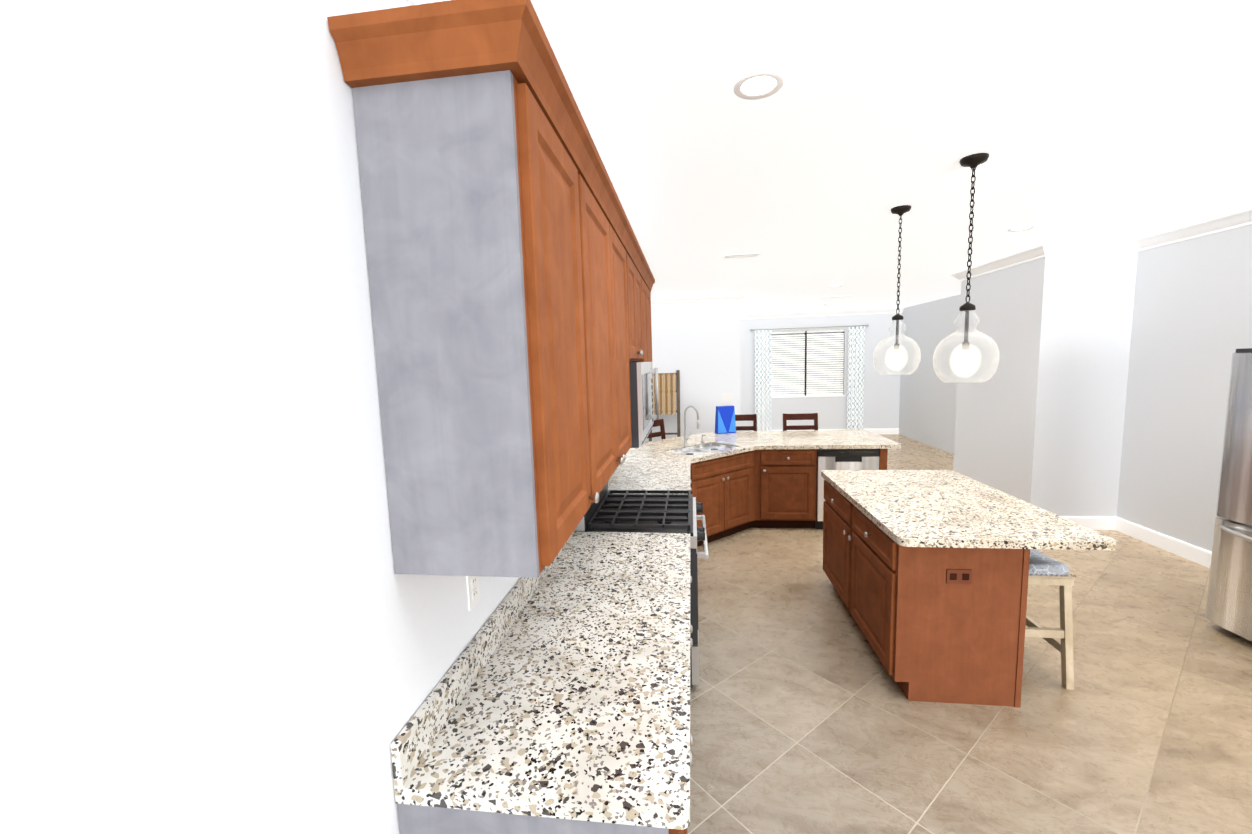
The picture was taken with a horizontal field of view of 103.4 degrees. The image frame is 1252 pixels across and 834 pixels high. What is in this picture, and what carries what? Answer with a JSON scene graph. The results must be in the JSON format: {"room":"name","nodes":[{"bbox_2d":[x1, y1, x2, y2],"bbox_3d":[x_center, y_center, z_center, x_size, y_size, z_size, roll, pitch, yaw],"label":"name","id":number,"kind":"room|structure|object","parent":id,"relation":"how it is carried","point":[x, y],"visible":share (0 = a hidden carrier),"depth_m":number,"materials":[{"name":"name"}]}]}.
{"room":"kitchen","nodes":[
{"label":"kitchen","id":0,"kind":"room"},
{"bbox_2d":[0,0,520,833],"bbox_3d":[-0.577,0.322,1.098,0.120,2.800,6.680,-1,6,8],"label":"wall","id":1,"kind":"structure","parent":0,"point":[218,614],"depth_m":0.66,"materials":[{"name":"paint"}]},
{"bbox_2d":[406,0,449,5],"bbox_3d":[-0.521,-1.026,0.978,0.108,0.100,6.768,-1,6,8],"label":"crown molding","id":2,"kind":"structure","parent":1,"relation":"attached to","point":[411,2],"depth_m":1.22,"materials":[{"name":"white"}]},
{"bbox_2d":[335,4,598,577],"bbox_3d":[-0.326,-0.229,1.259,0.348,1.098,0.501,-1,6,8],"label":"upper cabinet","id":3,"kind":"object","parent":1,"relation":"attached to","point":[511,279],"depth_m":1.02,"materials":[{"name":"brown wood"}]},
{"bbox_2d":[466,576,479,610],"bbox_3d":[-0.458,0.511,1.486,0.007,0.115,0.070,-1,6,8],"label":"electrical outlet plate","id":4,"kind":"object","parent":1,"relation":"attached to","point":[473,590],"depth_m":1.47,"materials":[{"name":"white plastic"}]},
{"bbox_2d":[583,136,634,492],"bbox_3d":[-0.225,-0.319,2.033,0.348,1.098,1.070,-1,6,8],"label":"upper cabinet","id":5,"kind":"object","parent":1,"relation":"attached to","point":[608,235],"depth_m":1.90,"materials":[{"name":"brown wood"}]},
{"bbox_2d":[631,236,646,361],"bbox_3d":[-0.107,-0.424,2.937,0.348,1.098,0.765,-1,6,8],"label":"upper cabinet","id":6,"kind":"object","parent":1,"relation":"attached to","point":[638,325],"depth_m":2.93,"materials":[{"name":"brown wood"}]},
{"bbox_2d":[629,362,658,447],"bbox_3d":[-0.045,-0.100,2.966,0.450,0.446,0.755,-1,6,8],"label":"microwave","id":7,"kind":"object","parent":6,"relation":"attached to","point":[643,417],"visible":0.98,"depth_m":2.60,"materials":[{"name":"grey metal"}]},
{"bbox_2d":[643,264,653,414],"bbox_3d":[-0.008,-0.512,3.693,0.348,1.098,0.770,-1,6,8],"label":"upper cabinet","id":8,"kind":"object","parent":1,"relation":"attached to","point":[646,275],"depth_m":3.67,"materials":[{"name":"brown wood"}]},
{"bbox_2d":[645,302,740,441],"bbox_3d":[-1.641,-0.473,8.504,7.050,2.800,0.120,-1,6,8],"label":"wall","id":9,"kind":"structure","parent":0,"point":[697,346],"depth_m":8.02,"materials":[{"name":"paint"}]},
{"bbox_2d":[722,393,732,400],"bbox_3d":[1.645,-0.323,8.027,0.165,0.115,0.008,-1,6,8],"label":"electrical outlet plate","id":10,"kind":"object","parent":9,"relation":"attached to","point":[729,397],"depth_m":8.02,"materials":[{"name":"white plastic"}]},
{"bbox_2d":[740,313,901,429],"bbox_3d":[4.228,-0.978,11.353,4.090,2.800,0.120,-1,6,8],"label":"wall","id":11,"kind":"structure","parent":0,"point":[881,399],"depth_m":11.22,"materials":[{"name":"paint"}]},
{"bbox_2d":[771,330,844,397],"bbox_3d":[4.114,-1.211,11.329,1.720,1.505,0.135,-1,6,8],"label":"window unit","id":12,"kind":"structure","parent":11,"relation":"in","point":[806,351],"depth_m":11.35,"materials":[{"name":"black"}]},
{"bbox_2d":[771,330,843,396],"bbox_3d":[4.112,-1.221,11.315,1.656,1.474,0.050,-1,6,8],"label":"window blinds","id":13,"kind":"object","parent":12,"relation":"attached to","point":[793,386],"visible":0.81,"depth_m":11.31,"materials":[{"name":"white plastic"}]},
{"bbox_2d":[750,324,868,330],"bbox_3d":[4.111,-2.009,11.135,2.570,0.056,0.102,-1,6,8],"label":"curtain rod","id":14,"kind":"object","parent":11,"relation":"attached to","point":[867,325],"visible":1,"depth_m":11.10,"materials":[{"name":"silver metal"}]},
{"bbox_2d":[755,330,771,430],"bbox_3d":[3.153,-0.826,11.374,0.370,2.311,0.062,-1,6,8],"label":"curtain","id":15,"kind":"object","parent":14,"relation":"hanging from","point":[763,357],"visible":0.9,"depth_m":11.37,"materials":[{"name":"fabric"}]},
{"bbox_2d":[847,326,864,429],"bbox_3d":[5.160,-0.860,11.108,0.340,2.311,0.062,-1,6,8],"label":"curtain","id":16,"kind":"object","parent":14,"relation":"hanging from","point":[856,352],"visible":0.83,"depth_m":11.11,"materials":[{"name":"fabric"}]},
{"bbox_2d":[740,308,903,319],"bbox_3d":[4.172,-2.307,11.101,3.850,0.100,0.088,-1,6,8],"label":"crown molding","id":17,"kind":"structure","parent":11,"relation":"attached to","point":[891,310],"depth_m":11.07,"materials":[{"name":"white wood"}]},
{"bbox_2d":[751,428,898,433],"bbox_3d":[4.261,0.356,11.435,3.850,0.130,0.016,-1,6,8],"label":"baseboard","id":18,"kind":"structure","parent":11,"relation":"attached to","point":[895,430],"depth_m":11.23,"materials":[{"name":"white wood"}]},
{"bbox_2d":[531,0,1251,314],"bbox_3d":[-0.230,-1.524,4.630,11.300,0.060,14.450,-1,6,8],"label":"ceiling","id":19,"kind":"structure","parent":0,"point":[1090,120],"depth_m":2.19,"materials":[{"name":"white paint"}]},
{"bbox_2d":[651,295,745,305],"bbox_3d":[-0.483,-1.823,8.091,4.778,0.100,0.088,-1,6,8],"label":"crown molding","id":20,"kind":"structure","parent":19,"relation":"attached to","point":[737,298],"depth_m":7.87,"materials":[{"name":"white"}]},
{"bbox_2d":[724,253,759,258],"bbox_3d":[1.106,-1.545,4.742,0.320,0.006,0.160,-1,6,8],"label":"ceiling vent","id":21,"kind":"object","parent":19,"relation":"in","point":[730,256],"visible":0.96,"depth_m":4.73,"materials":[{"name":"white metal"}]},
{"bbox_2d":[733,70,784,99],"bbox_3d":[0.477,-1.192,1.779,0.180,0.009,0.180,-1,6,8],"label":"recessed light","id":22,"kind":"object","parent":19,"relation":"in","point":[761,84],"visible":0.98,"depth_m":1.77,"materials":[{"name":"white"}]},
{"bbox_2d":[873,205,920,374],"bbox_3d":[1.879,-0.856,3.411,0.292,1.127,0.292,-1,6,8],"label":"pendant light","id":23,"kind":"object","parent":19,"relation":"hanging from","point":[896,358],"visible":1,"depth_m":3.41,"materials":[{"name":"clear glass"}]},
{"bbox_2d":[933,153,999,383],"bbox_3d":[1.791,-0.752,2.582,0.292,1.144,0.292,-1,6,8],"label":"pendant light","id":24,"kind":"object","parent":19,"relation":"hanging from","point":[965,357],"visible":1,"depth_m":2.58,"materials":[{"name":"clear glass"}]},
{"bbox_2d":[951,244,1057,280],"bbox_3d":[4.085,-1.677,5.494,0.088,0.100,1.676,-1,6,8],"label":"crown molding","id":25,"kind":"structure","parent":19,"relation":"attached to","point":[1044,250],"depth_m":5.20,"materials":[{"name":"white"}]},
{"bbox_2d":[1007,225,1034,231],"bbox_3d":[3.198,-1.526,4.003,0.180,0.009,0.180,-1,6,8],"label":"recessed light","id":26,"kind":"object","parent":19,"relation":"in","point":[1021,228],"visible":0.98,"depth_m":4.00,"materials":[{"name":"white"}]},
{"bbox_2d":[899,294,960,453],"bbox_3d":[5.880,-0.731,8.679,0.120,2.800,5.020,-1,6,8],"label":"wall","id":27,"kind":"structure","parent":0,"point":[927,408],"depth_m":9.69,"materials":[{"name":"paint"}]},
{"bbox_2d":[687,434,1251,833],"bbox_3d":[-0.140,1.317,4.948,11.300,0.060,14.450,-1,6,8],"label":"floor","id":28,"kind":"structure","parent":0,"point":[807,716],"depth_m":2.47,"materials":[{"name":"tile"}]},
{"bbox_2d":[397,804,686,833],"bbox_3d":[-0.149,1.246,1.375,0.618,0.876,0.563,-1,6,8],"label":"base cabinet","id":29,"kind":"object","parent":28,"relation":"on","point":[413,819],"depth_m":1.07,"materials":[{"name":"grey wood"}]},
{"bbox_2d":[390,530,689,829],"bbox_3d":[-0.085,0.681,1.841,0.642,0.140,1.633,-1,6,8],"label":"countertop","id":30,"kind":"structure","parent":29,"relation":"on","point":[561,690],"depth_m":1.32,"materials":[{"name":"stone"}]},
{"bbox_2d":[575,481,708,687],"bbox_3d":[0.133,0.883,3.057,0.728,1.205,0.755,-1,6,8],"label":"range","id":31,"kind":"object","parent":28,"relation":"on","point":[667,511],"visible":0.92,"depth_m":2.81,"materials":[{"name":"grey metal"}]},
{"bbox_2d":[647,419,665,439],"bbox_3d":[0.446,0.593,6.146,0.450,1.075,0.460,-7,8,-37],"label":"bar stool","id":32,"kind":"object","parent":28,"relation":"on","point":[659,422],"visible":0.02,"depth_m":6.33,"materials":[{"name":"brown wood"}]},
{"bbox_2d":[649,370,680,440],"bbox_3d":[0.621,0.086,7.992,0.510,1.660,0.425,-1,6,8],"label":"blanket ladder","id":33,"kind":"object","parent":28,"relation":"on","point":[665,392],"visible":0.62,"depth_m":7.99,"materials":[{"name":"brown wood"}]},
{"bbox_2d":[690,734,692,765],"bbox_3d":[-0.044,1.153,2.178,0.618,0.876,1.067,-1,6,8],"label":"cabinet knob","id":34,"kind":"object","parent":28,"relation":"on","point":[691,736],"depth_m":1.31,"materials":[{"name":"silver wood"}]},
{"bbox_2d":[691,473,728,546],"bbox_3d":[0.793,0.930,4.786,0.325,0.686,0.325,-1,6,8],"label":"base cabinet","id":35,"kind":"object","parent":28,"relation":"on","point":[709,489],"depth_m":4.82,"materials":[{"name":"brown wood"}]},
{"bbox_2d":[721,465,756,534],"bbox_3d":[1.148,0.889,5.057,0.324,0.686,0.324,-1,6,8],"label":"base cabinet","id":36,"kind":"object","parent":28,"relation":"on","point":[739,492],"depth_m":5.08,"materials":[{"name":"brown wood"}]},
{"bbox_2d":[735,414,756,430],"bbox_3d":[1.512,0.523,6.472,0.450,1.075,0.460,-1,6,8],"label":"bar stool","id":37,"kind":"object","parent":28,"relation":"on","point":[748,417],"visible":0.02,"depth_m":6.60,"materials":[{"name":"brown wood"}]},
{"bbox_2d":[753,449,816,527],"bbox_3d":[1.726,0.730,5.461,0.541,0.876,0.619,-1,6,8],"label":"base cabinet","id":38,"kind":"object","parent":28,"relation":"on","point":[786,478],"depth_m":5.16,"materials":[{"name":"brown wood"}]},
{"bbox_2d":[608,431,771,493],"bbox_3d":[0.597,0.327,4.814,1.470,0.139,2.936,-1,6,8],"label":"countertop","id":39,"kind":"structure","parent":38,"relation":"on","point":[653,465],"depth_m":4.59,"materials":[{"name":"stone"}]},
{"bbox_2d":[683,405,706,445],"bbox_3d":[0.732,0.084,5.260,0.256,0.435,0.352,-1,6,8],"label":"faucet","id":40,"kind":"object","parent":39,"relation":"on","point":[686,438],"visible":1,"depth_m":5.24,"materials":[{"name":"silver metal"}]},
{"bbox_2d":[668,443,734,455],"bbox_3d":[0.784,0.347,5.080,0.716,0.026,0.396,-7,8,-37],"label":"sink bowl","id":41,"kind":"object","parent":39,"relation":"in","point":[701,449],"visible":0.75,"depth_m":5.18,"materials":[{"name":"silver metal"}]},
{"bbox_2d":[715,400,735,433],"bbox_3d":[1.217,-0.006,6.062,0.240,0.402,0.102,-3,7,-12],"label":"bag","id":42,"kind":"object","parent":39,"relation":"on","point":[725,419],"visible":1,"depth_m":6.03,"materials":[{"name":"blue paper"}]},
{"bbox_2d":[760,430,900,448],"bbox_3d":[1.796,0.252,5.593,2.085,0.040,1.076,-1,6,8],"label":"countertop","id":43,"kind":"structure","parent":38,"relation":"on","point":[802,439],"depth_m":5.33,"materials":[{"name":"stone"}]},
{"bbox_2d":[783,413,817,430],"bbox_3d":[2.285,0.510,6.369,0.450,1.075,0.460,-1,6,8],"label":"bar stool","id":44,"kind":"object","parent":28,"relation":"on","point":[808,416],"visible":0.1,"depth_m":6.51,"materials":[{"name":"brown wood"}]},
{"bbox_2d":[814,449,878,528],"bbox_3d":[2.312,0.729,5.331,0.599,0.868,0.518,-1,6,8],"label":"dishwasher","id":45,"kind":"object","parent":28,"relation":"on","point":[847,459],"visible":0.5,"depth_m":5.06,"materials":[{"name":"grey metal"}]},
{"bbox_2d":[823,478,1029,707],"bbox_3d":[1.896,0.978,3.197,0.912,0.876,1.397,-1,6,8],"label":"kitchen island","id":46,"kind":"object","parent":28,"relation":"on","point":[926,572],"depth_m":2.55,"materials":[{"name":"brown wood"}]},
{"bbox_2d":[821,470,1116,549],"bbox_3d":[1.930,0.523,3.128,0.970,0.040,1.540,-1,6,8],"label":"island countertop","id":47,"kind":"structure","parent":46,"relation":"on","point":[931,509],"depth_m":2.76,"materials":[{"name":"beige stone"}]},
{"bbox_2d":[953,252,1137,516],"bbox_3d":[4.786,-0.347,5.557,1.240,2.800,1.500,-1,6,8],"label":"wall block","id":48,"kind":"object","parent":28,"relation":"on","point":[1039,417],"visible":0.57,"depth_m":4.93,"materials":[{"name":"paint"}]},
{"bbox_2d":[1061,516,1114,529],"bbox_3d":[4.502,1.070,4.989,0.720,0.130,0.016,-1,6,8],"label":"baseboard","id":49,"kind":"structure","parent":48,"relation":"attached to","point":[1094,523],"depth_m":4.95,"materials":[{"name":"white"}]},
{"bbox_2d":[1054,239,1137,255],"bbox_3d":[4.383,-1.593,4.659,0.660,0.100,0.088,-1,6,8],"label":"crown molding","id":50,"kind":"structure","parent":48,"relation":"attached to","point":[1113,246],"depth_m":4.65,"materials":[{"name":"white"}]},
{"bbox_2d":[1025,549,1075,689],"bbox_3d":[2.249,1.098,2.869,0.352,0.688,0.470,-1,6,8],"label":"bar stool","id":51,"kind":"object","parent":28,"relation":"on","point":[1044,569],"visible":0.27,"depth_m":2.64,"materials":[{"name":"wood"}]},
{"bbox_2d":[1205,348,1251,640],"bbox_3d":[4.037,0.512,2.663,0.935,1.785,0.910,-2,6,1],"label":"refrigerator","id":52,"kind":"object","parent":28,"relation":"on","point":[1229,602],"visible":1,"depth_m":3.00,"materials":[{"name":"grey metal"}]},
{"bbox_2d":[1116,224,1251,551],"bbox_3d":[4.418,0.178,0.971,0.120,2.800,7.750,-1,6,8],"label":"wall","id":53,"kind":"structure","parent":0,"point":[1191,332],"depth_m":4.25,"materials":[{"name":"paint"}]},
{"bbox_2d":[1114,517,1211,567],"bbox_3d":[4.811,1.134,4.330,0.016,0.130,1.250,-1,6,8],"label":"baseboard","id":54,"kind":"structure","parent":53,"relation":"attached to","point":[1196,554],"depth_m":4.41,"materials":[{"name":"white wood"}]},
{"bbox_2d":[1134,208,1251,251],"bbox_3d":[4.273,-1.161,0.835,0.088,0.100,7.750,-1,6,8],"label":"crown molding","id":55,"kind":"structure","parent":53,"relation":"attached to","point":[1176,234],"depth_m":4.07,"materials":[{"name":"white wood"}]}
]}

